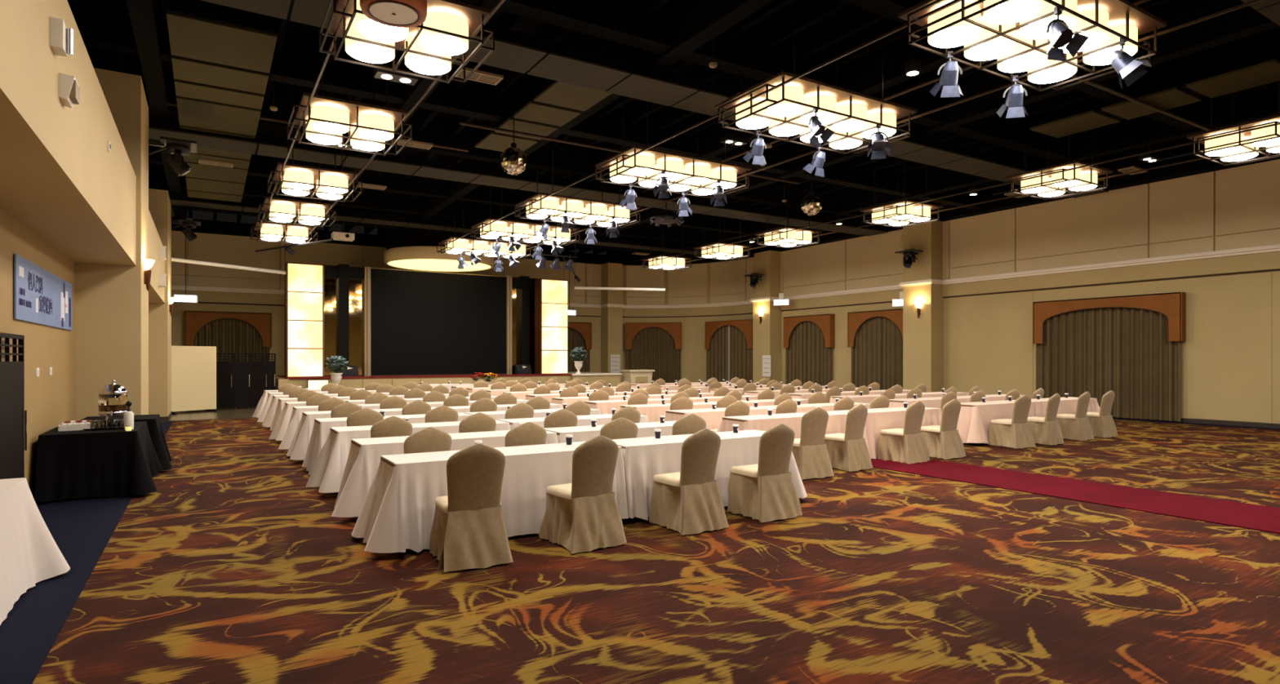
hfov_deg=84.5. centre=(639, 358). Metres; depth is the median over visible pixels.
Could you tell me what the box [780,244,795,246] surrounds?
diffuser
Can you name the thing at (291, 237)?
diffuser
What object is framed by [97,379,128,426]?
dispenser
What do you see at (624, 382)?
banquet chair
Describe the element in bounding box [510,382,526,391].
banquet chair
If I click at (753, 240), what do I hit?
recessed light
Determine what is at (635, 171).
diffuser
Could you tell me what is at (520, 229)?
ceiling lamp
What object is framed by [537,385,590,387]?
banquet table
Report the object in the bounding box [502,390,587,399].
banquet table
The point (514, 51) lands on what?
ceiling beam
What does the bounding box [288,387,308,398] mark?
banquet chair
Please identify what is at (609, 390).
banquet chair
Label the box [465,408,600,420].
banquet table
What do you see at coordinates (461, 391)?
banquet chair
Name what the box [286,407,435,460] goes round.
banquet table
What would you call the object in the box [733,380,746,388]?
banquet chair
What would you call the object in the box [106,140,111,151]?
wall sensor
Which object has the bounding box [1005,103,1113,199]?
ceiling lamp
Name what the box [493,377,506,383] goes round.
banquet chair
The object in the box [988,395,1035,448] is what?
banquet chair
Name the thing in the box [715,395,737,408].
banquet chair
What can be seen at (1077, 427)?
banquet chair
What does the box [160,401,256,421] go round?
floor tiles
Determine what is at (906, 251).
shelf
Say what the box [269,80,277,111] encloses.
smoke detector
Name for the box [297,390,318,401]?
banquet chair
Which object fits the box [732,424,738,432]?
paper cup
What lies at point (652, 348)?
curtain
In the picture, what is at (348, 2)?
rail
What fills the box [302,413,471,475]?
banquet table
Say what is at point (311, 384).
panel
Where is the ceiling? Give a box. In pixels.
[66,0,1279,262]
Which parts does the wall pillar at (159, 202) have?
baseboard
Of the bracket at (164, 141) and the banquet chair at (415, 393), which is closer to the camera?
the bracket at (164, 141)
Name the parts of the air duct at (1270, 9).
panel, panel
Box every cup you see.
[379,409,384,416]
[474,440,482,444]
[565,434,572,444]
[591,418,596,426]
[611,408,616,414]
[654,429,661,438]
[659,415,665,422]
[711,403,715,408]
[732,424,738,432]
[767,408,772,415]
[903,402,907,408]
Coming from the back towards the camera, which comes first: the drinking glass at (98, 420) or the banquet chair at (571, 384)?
the banquet chair at (571, 384)
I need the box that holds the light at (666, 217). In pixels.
[648,198,684,226]
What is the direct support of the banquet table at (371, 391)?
on the floor
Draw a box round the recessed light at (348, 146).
[333,94,361,150]
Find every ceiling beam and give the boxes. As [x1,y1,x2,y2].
[148,117,888,235]
[200,0,1108,197]
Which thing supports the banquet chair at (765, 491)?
on the floor
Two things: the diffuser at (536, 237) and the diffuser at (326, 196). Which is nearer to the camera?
the diffuser at (326, 196)
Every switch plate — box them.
[35,368,39,376]
[48,367,52,375]
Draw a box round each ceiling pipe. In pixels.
[167,101,468,151]
[458,120,799,184]
[555,0,1150,225]
[1071,73,1271,154]
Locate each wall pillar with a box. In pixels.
[75,67,148,421]
[148,188,172,420]
[600,262,625,382]
[750,250,781,382]
[898,219,943,392]
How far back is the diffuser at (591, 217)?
17.30 m
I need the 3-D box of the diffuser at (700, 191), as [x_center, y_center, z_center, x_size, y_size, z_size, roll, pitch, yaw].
[1.337,-3.463,14.706,0.500,0.054,0.500,0,0,-32]
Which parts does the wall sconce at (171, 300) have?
lamp shade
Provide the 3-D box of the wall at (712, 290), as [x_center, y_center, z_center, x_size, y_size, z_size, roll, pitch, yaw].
[1.287,-1.690,33.778,8.132,6.620,2.179,0,0,13]
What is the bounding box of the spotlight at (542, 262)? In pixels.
[536,253,546,268]
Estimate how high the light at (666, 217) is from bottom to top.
2.098 m
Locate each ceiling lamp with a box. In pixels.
[250,177,318,244]
[257,130,336,226]
[267,84,362,202]
[287,26,413,155]
[319,0,494,83]
[436,200,533,259]
[470,186,580,257]
[514,145,641,244]
[595,95,751,216]
[641,224,693,270]
[693,214,751,260]
[715,0,917,177]
[754,186,822,248]
[859,159,942,227]
[897,0,1166,118]
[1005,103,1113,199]
[1186,41,1279,165]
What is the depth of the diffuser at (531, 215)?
17.15 m
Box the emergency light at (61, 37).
[49,16,73,57]
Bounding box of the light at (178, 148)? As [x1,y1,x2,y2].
[148,136,197,176]
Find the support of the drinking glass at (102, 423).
on the tray
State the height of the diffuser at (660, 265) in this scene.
0.054 m
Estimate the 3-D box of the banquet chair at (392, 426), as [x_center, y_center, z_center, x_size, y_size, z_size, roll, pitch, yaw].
[-2.955,1.133,8.210,0.581,0.953,0.648,0,0,-31]
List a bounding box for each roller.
[168,188,285,274]
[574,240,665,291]
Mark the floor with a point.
(235, 570)
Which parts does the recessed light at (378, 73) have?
rod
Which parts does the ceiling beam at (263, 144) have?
panel, panel, panel, panel, panel, panel, panel, panel, panel, panel, panel, panel, panel, panel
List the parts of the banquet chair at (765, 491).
seat, backrest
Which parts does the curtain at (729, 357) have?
panel, panel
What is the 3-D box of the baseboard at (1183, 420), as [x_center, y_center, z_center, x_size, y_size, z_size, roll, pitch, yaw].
[12.950,1.565,19.003,0.025,0.110,30.800,0,0,-32]
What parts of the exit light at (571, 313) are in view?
rod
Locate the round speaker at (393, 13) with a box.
[360,0,426,27]
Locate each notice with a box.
[610,354,620,373]
[762,355,770,376]
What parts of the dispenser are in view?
lid, glass tank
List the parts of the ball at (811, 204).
chain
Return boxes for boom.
[254,221,333,254]
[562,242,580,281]
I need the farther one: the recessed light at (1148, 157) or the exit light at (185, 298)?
the exit light at (185, 298)
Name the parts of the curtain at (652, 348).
panel, panel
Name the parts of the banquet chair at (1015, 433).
seat, backrest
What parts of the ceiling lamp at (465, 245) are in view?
lamp shade, lamp shade, spotlight, hanging rod, lamp shade, spotlight, lamp shade, frame, spotlight, lamp shade, spotlight, lamp shade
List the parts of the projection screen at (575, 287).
casing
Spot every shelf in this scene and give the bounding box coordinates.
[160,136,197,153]
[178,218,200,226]
[743,273,764,276]
[894,248,923,253]
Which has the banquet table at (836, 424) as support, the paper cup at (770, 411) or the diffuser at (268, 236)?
the paper cup at (770, 411)
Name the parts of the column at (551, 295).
lit panel, lit panel, lit panel, lit panel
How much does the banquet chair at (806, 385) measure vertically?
0.953 m
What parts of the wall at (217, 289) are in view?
panel, panel, panel, panel, panel, panel, cornice, cornice, cornice, panel, panel, panel, panel, panel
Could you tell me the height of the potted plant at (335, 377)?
1.089 m
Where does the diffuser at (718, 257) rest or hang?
attached to the ceiling lamp at (735, 251)
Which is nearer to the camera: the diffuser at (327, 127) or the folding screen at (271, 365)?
the diffuser at (327, 127)
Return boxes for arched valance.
[184,311,271,346]
[568,322,591,349]
[625,322,681,349]
[705,319,752,349]
[783,313,835,348]
[847,308,902,346]
[1032,292,1186,343]
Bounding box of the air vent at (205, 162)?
[198,158,233,168]
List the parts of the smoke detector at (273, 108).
rod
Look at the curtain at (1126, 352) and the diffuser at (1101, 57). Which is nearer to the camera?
the diffuser at (1101, 57)
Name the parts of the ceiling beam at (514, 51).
panel, panel, panel, panel, panel, panel, panel, panel, panel, panel, panel, panel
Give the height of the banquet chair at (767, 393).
0.953 m
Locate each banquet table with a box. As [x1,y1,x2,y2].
[252,389,321,417]
[257,391,328,422]
[262,393,337,427]
[268,400,364,440]
[270,396,350,430]
[278,402,409,449]
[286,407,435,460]
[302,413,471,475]
[305,419,510,493]
[331,430,558,517]
[351,441,628,553]
[366,389,410,392]
[371,391,450,395]
[386,393,471,398]
[404,395,497,402]
[417,383,473,391]
[426,399,528,407]
[448,403,561,413]
[450,385,491,391]
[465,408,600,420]
[466,386,511,393]
[484,388,563,395]
[497,413,648,430]
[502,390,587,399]
[524,392,616,403]
[537,383,565,386]
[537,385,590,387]
[544,420,708,443]
[551,395,630,408]
[560,386,616,390]
[582,398,671,414]
[586,388,645,392]
[612,430,807,520]
[614,390,677,395]
[619,401,716,422]
[631,382,677,388]
[648,392,714,399]
[659,384,705,391]
[664,405,776,429]
[688,395,757,402]
[691,382,729,384]
[692,385,734,392]
[710,387,768,395]
[715,411,847,438]
[721,382,756,386]
[737,398,808,406]
[743,389,808,399]
[755,384,787,387]
[765,402,870,413]
[782,386,825,389]
[788,391,854,399]
[822,387,857,391]
[829,394,906,403]
[830,406,942,458]
[846,389,910,395]
[888,396,969,408]
[895,391,968,397]
[956,394,1023,401]
[956,400,1043,444]
[1031,396,1100,417]
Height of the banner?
0.660 m
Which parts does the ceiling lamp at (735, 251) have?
hanging rod, lamp shade, hanging rod, lamp shade, frame, lamp shade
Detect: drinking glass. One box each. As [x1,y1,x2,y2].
[89,420,97,428]
[97,419,102,428]
[99,420,106,428]
[106,419,113,427]
[108,419,115,427]
[117,419,124,427]
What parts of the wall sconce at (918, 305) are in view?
lamp shade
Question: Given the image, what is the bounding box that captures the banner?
[13,253,72,330]
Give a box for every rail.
[257,0,351,231]
[307,0,505,235]
[444,0,961,245]
[525,0,1263,250]
[648,123,1279,262]
[684,146,1262,262]
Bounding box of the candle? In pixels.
[124,426,132,431]
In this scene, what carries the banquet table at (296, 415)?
on the floor
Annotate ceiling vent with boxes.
[355,169,386,190]
[395,107,433,149]
[454,61,503,85]
[631,237,649,255]
[1004,184,1031,198]
[1117,147,1147,174]
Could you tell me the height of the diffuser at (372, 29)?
0.054 m
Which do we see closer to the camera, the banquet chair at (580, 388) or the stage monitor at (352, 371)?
the banquet chair at (580, 388)
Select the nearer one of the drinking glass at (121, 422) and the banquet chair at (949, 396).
the drinking glass at (121, 422)
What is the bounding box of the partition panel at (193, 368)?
[171,346,217,414]
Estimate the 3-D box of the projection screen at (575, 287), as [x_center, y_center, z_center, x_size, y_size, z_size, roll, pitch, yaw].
[-0.818,-4.131,29.289,3.803,2.619,0.119,0,0,-9]
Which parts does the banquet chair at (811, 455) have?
seat, backrest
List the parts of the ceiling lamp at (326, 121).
hanging rod, hanging rod, lamp shade, lamp shade, frame, lamp shade, hanging rod, lamp shade, hanging rod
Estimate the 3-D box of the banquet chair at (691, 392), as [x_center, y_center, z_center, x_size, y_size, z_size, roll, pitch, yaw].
[1.022,1.133,16.171,0.581,0.953,0.648,0,0,-30]
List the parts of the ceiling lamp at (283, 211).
lamp shade, lamp shade, frame, lamp shade, lamp shade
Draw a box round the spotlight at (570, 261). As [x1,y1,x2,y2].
[563,255,573,271]
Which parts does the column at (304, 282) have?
lit panel, lit panel, lit panel, lit panel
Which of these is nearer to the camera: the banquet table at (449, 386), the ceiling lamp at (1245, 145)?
the ceiling lamp at (1245, 145)
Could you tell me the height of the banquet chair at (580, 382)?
0.953 m
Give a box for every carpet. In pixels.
[0,421,173,683]
[871,458,1279,533]
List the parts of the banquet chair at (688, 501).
seat, backrest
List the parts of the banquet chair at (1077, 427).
seat, backrest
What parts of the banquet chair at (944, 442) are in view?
seat, backrest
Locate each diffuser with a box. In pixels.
[261,237,279,241]
[262,234,282,238]
[270,217,292,222]
[271,213,294,217]
[282,189,308,195]
[285,182,312,189]
[286,240,304,243]
[288,236,307,239]
[298,220,319,225]
[302,216,324,221]
[306,133,341,144]
[311,122,348,133]
[316,193,342,199]
[321,186,347,193]
[346,43,393,63]
[351,141,383,151]
[356,18,407,42]
[358,129,392,140]
[405,56,449,75]
[420,34,467,55]
[446,250,461,253]
[452,248,467,251]
[466,252,480,255]
[473,249,487,253]
[480,235,497,239]
[484,253,496,257]
[488,231,506,235]
[510,253,524,255]
[511,234,528,237]
[523,239,540,242]
[526,213,546,218]
[532,235,549,239]
[537,209,558,214]
[551,217,571,222]
[552,238,569,241]
[562,212,582,217]
[574,219,594,224]
[586,215,606,220]
[597,222,610,226]
[609,217,629,222]
[610,175,635,182]
[627,168,653,175]
[639,180,659,187]
[657,173,682,180]
[658,264,670,266]
[667,184,690,191]
[684,177,710,184]
[692,188,715,195]
[702,255,715,257]
[711,182,735,188]
[713,253,727,255]
[717,256,730,259]
[728,254,742,257]
[737,117,770,129]
[764,241,781,244]
[766,103,802,116]
[769,124,803,136]
[779,239,795,242]
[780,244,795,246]
[795,240,810,244]
[800,111,835,124]
[800,133,833,142]
[830,139,862,149]
[831,120,866,132]
[861,128,895,138]
[872,218,892,223]
[888,222,908,226]
[893,214,913,219]
[909,217,929,222]
[928,26,979,48]
[964,40,1014,61]
[984,0,1040,24]
[998,53,1046,72]
[1021,16,1075,39]
[1022,186,1048,193]
[1028,66,1075,84]
[1038,191,1064,196]
[1052,180,1080,186]
[1059,31,1106,53]
[1069,184,1096,191]
[1084,45,1136,65]
[1205,146,1242,155]
[1221,152,1257,161]
[1252,137,1279,146]
[1266,146,1279,152]
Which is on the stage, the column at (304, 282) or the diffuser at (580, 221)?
the column at (304, 282)
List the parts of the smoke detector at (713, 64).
rod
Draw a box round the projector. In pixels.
[331,206,354,241]
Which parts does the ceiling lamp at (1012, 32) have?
spotlight, lamp shade, lamp shade, spotlight, lamp shade, lamp shade, lamp shade, lamp shade, spotlight, lamp shade, lamp shade, spotlight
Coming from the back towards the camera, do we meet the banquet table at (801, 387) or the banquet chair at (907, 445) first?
the banquet table at (801, 387)
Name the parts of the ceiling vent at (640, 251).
frame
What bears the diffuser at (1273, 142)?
attached to the ceiling lamp at (1245, 145)
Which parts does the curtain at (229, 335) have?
panel, panel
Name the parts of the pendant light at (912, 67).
rod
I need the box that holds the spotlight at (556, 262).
[549,255,560,270]
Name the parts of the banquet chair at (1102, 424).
seat, backrest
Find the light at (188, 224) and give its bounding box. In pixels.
[171,217,200,241]
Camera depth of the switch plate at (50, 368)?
8.75 m
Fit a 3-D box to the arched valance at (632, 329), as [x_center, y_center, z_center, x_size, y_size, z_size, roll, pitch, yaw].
[0.651,-1.085,34.294,2.731,1.311,0.262,0,0,4]
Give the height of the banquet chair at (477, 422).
0.953 m
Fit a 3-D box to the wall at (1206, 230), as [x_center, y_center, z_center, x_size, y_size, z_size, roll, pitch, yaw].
[12.876,-1.690,18.957,0.700,6.620,30.800,0,0,-32]
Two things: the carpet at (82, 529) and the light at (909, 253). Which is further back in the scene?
the light at (909, 253)
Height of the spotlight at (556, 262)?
0.524 m
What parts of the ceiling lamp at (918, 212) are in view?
hanging rod, lamp shade, hanging rod, lamp shade, frame, lamp shade, hanging rod, lamp shade, hanging rod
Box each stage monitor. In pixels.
[338,365,358,376]
[515,364,531,374]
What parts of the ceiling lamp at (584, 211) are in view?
lamp shade, hanging rod, spotlight, lamp shade, hanging rod, lamp shade, spotlight, lamp shade, frame, lamp shade, spotlight, lamp shade, lamp shade, spotlight, lamp shade, hanging rod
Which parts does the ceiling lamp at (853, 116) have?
hanging rod, lamp shade, spotlight, lamp shade, lamp shade, hanging rod, spotlight, frame, lamp shade, lamp shade, spotlight, hanging rod, lamp shade, lamp shade, lamp shade, spotlight, hanging rod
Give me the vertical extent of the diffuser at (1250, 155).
0.054 m
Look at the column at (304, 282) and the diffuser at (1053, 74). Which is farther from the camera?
the column at (304, 282)
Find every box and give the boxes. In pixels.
[57,422,90,431]
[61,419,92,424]
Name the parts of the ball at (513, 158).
motor, chain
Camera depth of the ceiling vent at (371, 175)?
18.00 m
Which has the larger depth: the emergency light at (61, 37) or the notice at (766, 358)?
the notice at (766, 358)
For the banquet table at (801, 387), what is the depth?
21.13 m
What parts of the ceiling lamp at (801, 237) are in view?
lamp shade, lamp shade, hanging rod, frame, lamp shade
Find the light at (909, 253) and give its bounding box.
[894,248,923,268]
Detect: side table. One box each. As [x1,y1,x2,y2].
[0,477,70,625]
[34,421,163,502]
[80,414,172,470]
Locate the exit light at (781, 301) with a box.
[773,293,790,306]
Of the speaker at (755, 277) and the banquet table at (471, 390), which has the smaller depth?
the banquet table at (471, 390)
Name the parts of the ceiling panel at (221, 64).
panel, panel, panel, panel, panel, panel, panel, panel, panel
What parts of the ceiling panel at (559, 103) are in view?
panel, panel, panel, panel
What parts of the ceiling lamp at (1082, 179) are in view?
hanging rod, lamp shade, hanging rod, lamp shade, frame, lamp shade, hanging rod, lamp shade, hanging rod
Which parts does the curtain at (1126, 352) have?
panel, panel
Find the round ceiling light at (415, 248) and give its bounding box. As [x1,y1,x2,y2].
[383,215,494,272]
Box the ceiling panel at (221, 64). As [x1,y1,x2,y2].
[166,3,277,202]
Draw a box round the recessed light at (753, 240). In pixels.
[749,235,755,242]
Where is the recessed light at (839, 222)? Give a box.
[835,215,842,224]
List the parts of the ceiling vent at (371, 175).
frame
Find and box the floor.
[32,417,1279,683]
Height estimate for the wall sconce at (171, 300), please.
0.505 m
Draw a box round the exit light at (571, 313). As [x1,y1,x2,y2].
[568,270,576,315]
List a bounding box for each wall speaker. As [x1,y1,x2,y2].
[58,72,79,108]
[158,245,166,260]
[158,273,167,287]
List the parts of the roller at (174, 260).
casing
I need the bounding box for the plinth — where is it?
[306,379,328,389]
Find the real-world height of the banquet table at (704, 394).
0.750 m
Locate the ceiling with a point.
(131, 37)
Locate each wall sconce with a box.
[143,258,155,290]
[168,297,175,315]
[757,312,763,324]
[914,302,923,317]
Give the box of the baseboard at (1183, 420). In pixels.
[1112,417,1279,428]
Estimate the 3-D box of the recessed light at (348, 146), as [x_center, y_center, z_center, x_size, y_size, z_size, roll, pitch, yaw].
[-5.252,-4.633,12.736,0.520,1.614,0.240,0,0,-32]
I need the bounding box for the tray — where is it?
[83,425,124,430]
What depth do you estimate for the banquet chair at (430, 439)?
6.71 m
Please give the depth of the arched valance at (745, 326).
32.12 m
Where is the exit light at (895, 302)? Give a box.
[892,291,902,306]
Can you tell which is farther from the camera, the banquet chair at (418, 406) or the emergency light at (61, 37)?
the banquet chair at (418, 406)
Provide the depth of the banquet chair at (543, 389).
17.30 m
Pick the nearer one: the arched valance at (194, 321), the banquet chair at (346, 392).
the banquet chair at (346, 392)
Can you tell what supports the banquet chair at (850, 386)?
on the floor
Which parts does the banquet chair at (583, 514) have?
seat, backrest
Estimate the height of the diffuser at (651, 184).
0.054 m
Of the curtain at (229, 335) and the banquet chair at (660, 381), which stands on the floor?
the banquet chair at (660, 381)
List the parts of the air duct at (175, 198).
panel, panel, panel, panel, panel, panel, panel, panel, panel, panel, panel, panel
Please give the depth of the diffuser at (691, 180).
13.71 m
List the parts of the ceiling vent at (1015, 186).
frame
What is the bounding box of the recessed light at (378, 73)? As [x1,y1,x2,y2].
[373,49,417,85]
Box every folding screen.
[0,332,26,479]
[216,353,232,409]
[233,353,250,408]
[250,353,267,408]
[261,353,275,390]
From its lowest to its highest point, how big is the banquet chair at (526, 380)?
0.953 m
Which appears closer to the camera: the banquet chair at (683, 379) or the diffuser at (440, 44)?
the diffuser at (440, 44)
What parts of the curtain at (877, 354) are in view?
panel, panel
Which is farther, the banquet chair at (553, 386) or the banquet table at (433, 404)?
the banquet chair at (553, 386)
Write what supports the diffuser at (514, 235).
attached to the ceiling lamp at (520, 229)
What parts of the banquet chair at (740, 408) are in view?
backrest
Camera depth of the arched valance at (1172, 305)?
18.60 m
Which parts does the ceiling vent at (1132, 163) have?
frame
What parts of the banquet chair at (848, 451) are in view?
seat, backrest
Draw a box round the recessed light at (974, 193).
[968,185,977,195]
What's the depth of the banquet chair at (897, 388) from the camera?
17.64 m
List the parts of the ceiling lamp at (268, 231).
lamp shade, frame, lamp shade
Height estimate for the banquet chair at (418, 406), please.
0.953 m
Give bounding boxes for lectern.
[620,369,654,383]
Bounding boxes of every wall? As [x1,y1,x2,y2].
[0,0,164,303]
[0,208,75,498]
[171,217,588,376]
[275,376,288,390]
[324,263,537,376]
[584,253,746,382]
[742,152,1279,423]
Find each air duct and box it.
[168,191,754,258]
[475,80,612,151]
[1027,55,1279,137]
[1240,0,1279,26]
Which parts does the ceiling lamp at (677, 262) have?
lamp shade, hanging rod, lamp shade, frame, lamp shade, hanging rod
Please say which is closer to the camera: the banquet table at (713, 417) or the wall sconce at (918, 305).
the banquet table at (713, 417)
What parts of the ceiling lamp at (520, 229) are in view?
lamp shade, hanging rod, spotlight, lamp shade, hanging rod, lamp shade, spotlight, lamp shade, frame, lamp shade, spotlight, lamp shade, lamp shade, spotlight, lamp shade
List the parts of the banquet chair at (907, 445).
seat, backrest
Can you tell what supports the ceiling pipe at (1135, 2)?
attached to the ceiling
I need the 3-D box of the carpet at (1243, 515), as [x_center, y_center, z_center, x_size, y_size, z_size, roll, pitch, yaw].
[1.585,1.613,14.829,1.400,0.010,25.600,0,0,-32]
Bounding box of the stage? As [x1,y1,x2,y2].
[277,371,622,388]
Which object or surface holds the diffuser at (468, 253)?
attached to the ceiling lamp at (465, 245)
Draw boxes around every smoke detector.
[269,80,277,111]
[708,38,717,68]
[737,70,741,93]
[765,134,772,148]
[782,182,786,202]
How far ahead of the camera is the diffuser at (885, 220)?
18.41 m
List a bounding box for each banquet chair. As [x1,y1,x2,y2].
[278,383,293,392]
[283,385,300,395]
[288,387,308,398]
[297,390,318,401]
[306,393,330,405]
[318,397,346,411]
[320,382,337,391]
[328,384,346,394]
[330,401,362,417]
[337,386,357,396]
[346,408,383,426]
[349,389,372,399]
[364,382,381,390]
[364,391,388,404]
[370,416,412,438]
[376,383,394,392]
[379,395,407,408]
[389,386,408,395]
[401,400,431,414]
[402,381,417,389]
[404,387,425,398]
[404,426,452,453]
[415,382,432,391]
[422,391,445,402]
[424,405,457,422]
[429,443,513,573]
[430,385,448,394]
[443,394,468,406]
[448,386,468,396]
[458,412,496,432]
[470,389,491,400]
[470,397,497,412]
[473,380,488,387]
[490,381,506,389]
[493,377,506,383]
[493,392,516,404]
[504,379,518,386]
[505,402,533,418]
[505,422,546,447]
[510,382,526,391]
[520,377,533,384]
[523,381,537,388]
[525,395,550,409]
[533,385,551,394]
[538,435,626,554]
[543,408,577,428]
[545,378,558,385]
[546,377,559,383]
[546,382,559,391]
[560,386,577,397]
[564,380,578,387]
[564,400,591,415]
[572,384,586,393]
[573,378,583,385]
[588,389,608,400]
[589,381,604,390]
[594,379,606,386]
[598,386,614,395]
[600,417,637,439]
[611,406,640,422]
[615,383,631,391]
[617,381,631,386]
[627,392,648,404]
[630,388,648,398]
[645,382,660,389]
[645,385,661,394]
[648,428,728,535]
[653,378,665,385]
[670,391,688,403]
[670,395,693,410]
[671,413,706,435]
[677,377,688,384]
[677,384,691,392]
[678,379,691,388]
[683,386,698,397]
[705,379,715,386]
[708,381,721,392]
[710,400,750,432]
[713,386,729,396]
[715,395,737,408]
[725,390,742,400]
[727,423,802,522]
[729,377,739,383]
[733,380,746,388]
[742,382,756,395]
[757,388,774,399]
[758,377,768,385]
[766,379,777,387]
[768,382,782,390]
[773,392,791,405]
[775,399,797,413]
[780,384,795,395]
[790,379,801,386]
[791,407,834,479]
[801,381,813,389]
[807,391,826,404]
[808,383,822,392]
[823,404,872,471]
[825,386,840,403]
[826,380,837,388]
[833,396,853,410]
[842,382,855,391]
[854,385,869,395]
[867,382,879,390]
[870,395,889,408]
[878,400,929,463]
[880,388,895,399]
[890,384,902,393]
[906,387,922,398]
[915,383,926,392]
[920,399,965,459]
[940,391,956,412]
[944,386,956,395]
[968,385,981,395]
[969,390,985,402]
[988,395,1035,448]
[1004,388,1019,399]
[1026,393,1064,445]
[1031,387,1044,399]
[1055,391,1094,440]
[1086,390,1118,437]
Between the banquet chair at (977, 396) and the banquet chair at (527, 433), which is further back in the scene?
the banquet chair at (977, 396)
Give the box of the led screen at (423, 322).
[370,267,506,375]
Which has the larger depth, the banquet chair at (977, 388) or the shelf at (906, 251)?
the shelf at (906, 251)
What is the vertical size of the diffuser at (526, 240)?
0.054 m
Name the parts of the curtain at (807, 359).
panel, panel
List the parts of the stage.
panel, panel, panel, panel, panel, panel, panel, panel, panel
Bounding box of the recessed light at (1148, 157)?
[1137,145,1161,163]
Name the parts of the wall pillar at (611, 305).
cornice, cornice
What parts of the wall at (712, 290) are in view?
panel, panel, panel, panel, cornice, cornice, cornice, panel, panel, panel, panel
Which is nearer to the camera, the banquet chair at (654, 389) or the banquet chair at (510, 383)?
the banquet chair at (654, 389)
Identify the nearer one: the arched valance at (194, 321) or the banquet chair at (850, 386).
the banquet chair at (850, 386)
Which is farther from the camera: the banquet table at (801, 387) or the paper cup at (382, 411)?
the banquet table at (801, 387)
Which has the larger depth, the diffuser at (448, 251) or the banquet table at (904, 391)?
the diffuser at (448, 251)
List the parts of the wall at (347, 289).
mirror panel, black post, mirror panel, beige post, beige post, beige post, beige post, mirror panel, black post, mirror panel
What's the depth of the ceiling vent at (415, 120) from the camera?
14.43 m
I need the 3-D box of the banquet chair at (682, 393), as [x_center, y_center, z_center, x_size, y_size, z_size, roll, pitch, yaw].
[0.672,1.133,14.197,0.596,0.953,0.675,0,0,-36]
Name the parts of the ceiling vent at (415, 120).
frame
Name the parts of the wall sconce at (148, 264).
plate, lamp shade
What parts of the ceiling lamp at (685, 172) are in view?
hanging rod, lamp shade, spotlight, lamp shade, hanging rod, lamp shade, spotlight, lamp shade, frame, lamp shade, spotlight, lamp shade, hanging rod, lamp shade, spotlight, lamp shade, hanging rod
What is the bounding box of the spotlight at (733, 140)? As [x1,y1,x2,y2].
[720,123,747,146]
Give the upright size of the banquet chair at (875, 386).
0.953 m
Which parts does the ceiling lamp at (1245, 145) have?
hanging rod, lamp shade, hanging rod, frame, lamp shade, lamp shade, hanging rod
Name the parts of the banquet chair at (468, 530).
seat, backrest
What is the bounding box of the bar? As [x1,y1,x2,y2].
[537,220,577,257]
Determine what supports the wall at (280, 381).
on the floor tiles
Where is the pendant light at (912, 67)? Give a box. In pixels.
[905,30,919,75]
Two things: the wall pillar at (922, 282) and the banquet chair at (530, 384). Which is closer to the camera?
the banquet chair at (530, 384)
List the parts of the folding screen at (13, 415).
handle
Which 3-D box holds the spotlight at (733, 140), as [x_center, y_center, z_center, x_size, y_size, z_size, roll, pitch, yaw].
[1.910,-4.908,14.301,0.520,1.064,0.240,0,0,-32]
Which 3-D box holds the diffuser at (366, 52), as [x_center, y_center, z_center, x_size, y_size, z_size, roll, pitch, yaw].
[-3.052,-3.433,7.967,0.500,0.054,0.500,0,0,-32]
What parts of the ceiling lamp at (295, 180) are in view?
hanging rod, hanging rod, lamp shade, lamp shade, frame, lamp shade, lamp shade, hanging rod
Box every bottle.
[123,400,133,430]
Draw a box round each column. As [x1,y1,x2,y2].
[284,262,324,377]
[534,278,568,373]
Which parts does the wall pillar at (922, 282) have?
cornice, cornice, cornice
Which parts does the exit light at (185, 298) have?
rod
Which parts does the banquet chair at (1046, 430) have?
seat, backrest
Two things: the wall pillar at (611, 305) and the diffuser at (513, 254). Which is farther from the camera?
the wall pillar at (611, 305)
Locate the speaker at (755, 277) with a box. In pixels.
[743,272,764,288]
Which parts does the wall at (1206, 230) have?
panel, panel, panel, panel, panel, panel, panel, panel, panel, cornice, cornice, cornice, panel, panel, panel, panel, panel, panel, panel, panel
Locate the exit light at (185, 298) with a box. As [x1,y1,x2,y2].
[173,209,197,302]
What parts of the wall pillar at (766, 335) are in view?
cornice, cornice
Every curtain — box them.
[194,318,269,401]
[568,327,590,372]
[626,327,680,383]
[706,325,752,382]
[785,321,831,386]
[851,316,902,390]
[1035,307,1181,421]
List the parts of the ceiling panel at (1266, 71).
panel, panel, panel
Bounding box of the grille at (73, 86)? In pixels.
[69,80,79,104]
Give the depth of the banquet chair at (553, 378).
24.35 m
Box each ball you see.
[499,84,527,175]
[800,146,822,215]
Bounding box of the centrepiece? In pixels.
[468,372,497,383]
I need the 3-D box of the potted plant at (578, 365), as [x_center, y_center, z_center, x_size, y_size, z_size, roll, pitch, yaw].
[-2.558,0.086,29.133,0.805,1.109,0.792,0,0,-32]
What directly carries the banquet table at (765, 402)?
on the floor
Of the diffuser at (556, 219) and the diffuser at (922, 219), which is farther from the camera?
the diffuser at (922, 219)
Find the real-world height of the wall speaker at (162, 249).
0.280 m
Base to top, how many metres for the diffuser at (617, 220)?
0.054 m
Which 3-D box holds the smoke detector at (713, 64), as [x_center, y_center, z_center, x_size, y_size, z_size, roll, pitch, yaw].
[1.069,-4.845,10.285,0.130,1.190,0.127,0,0,-32]

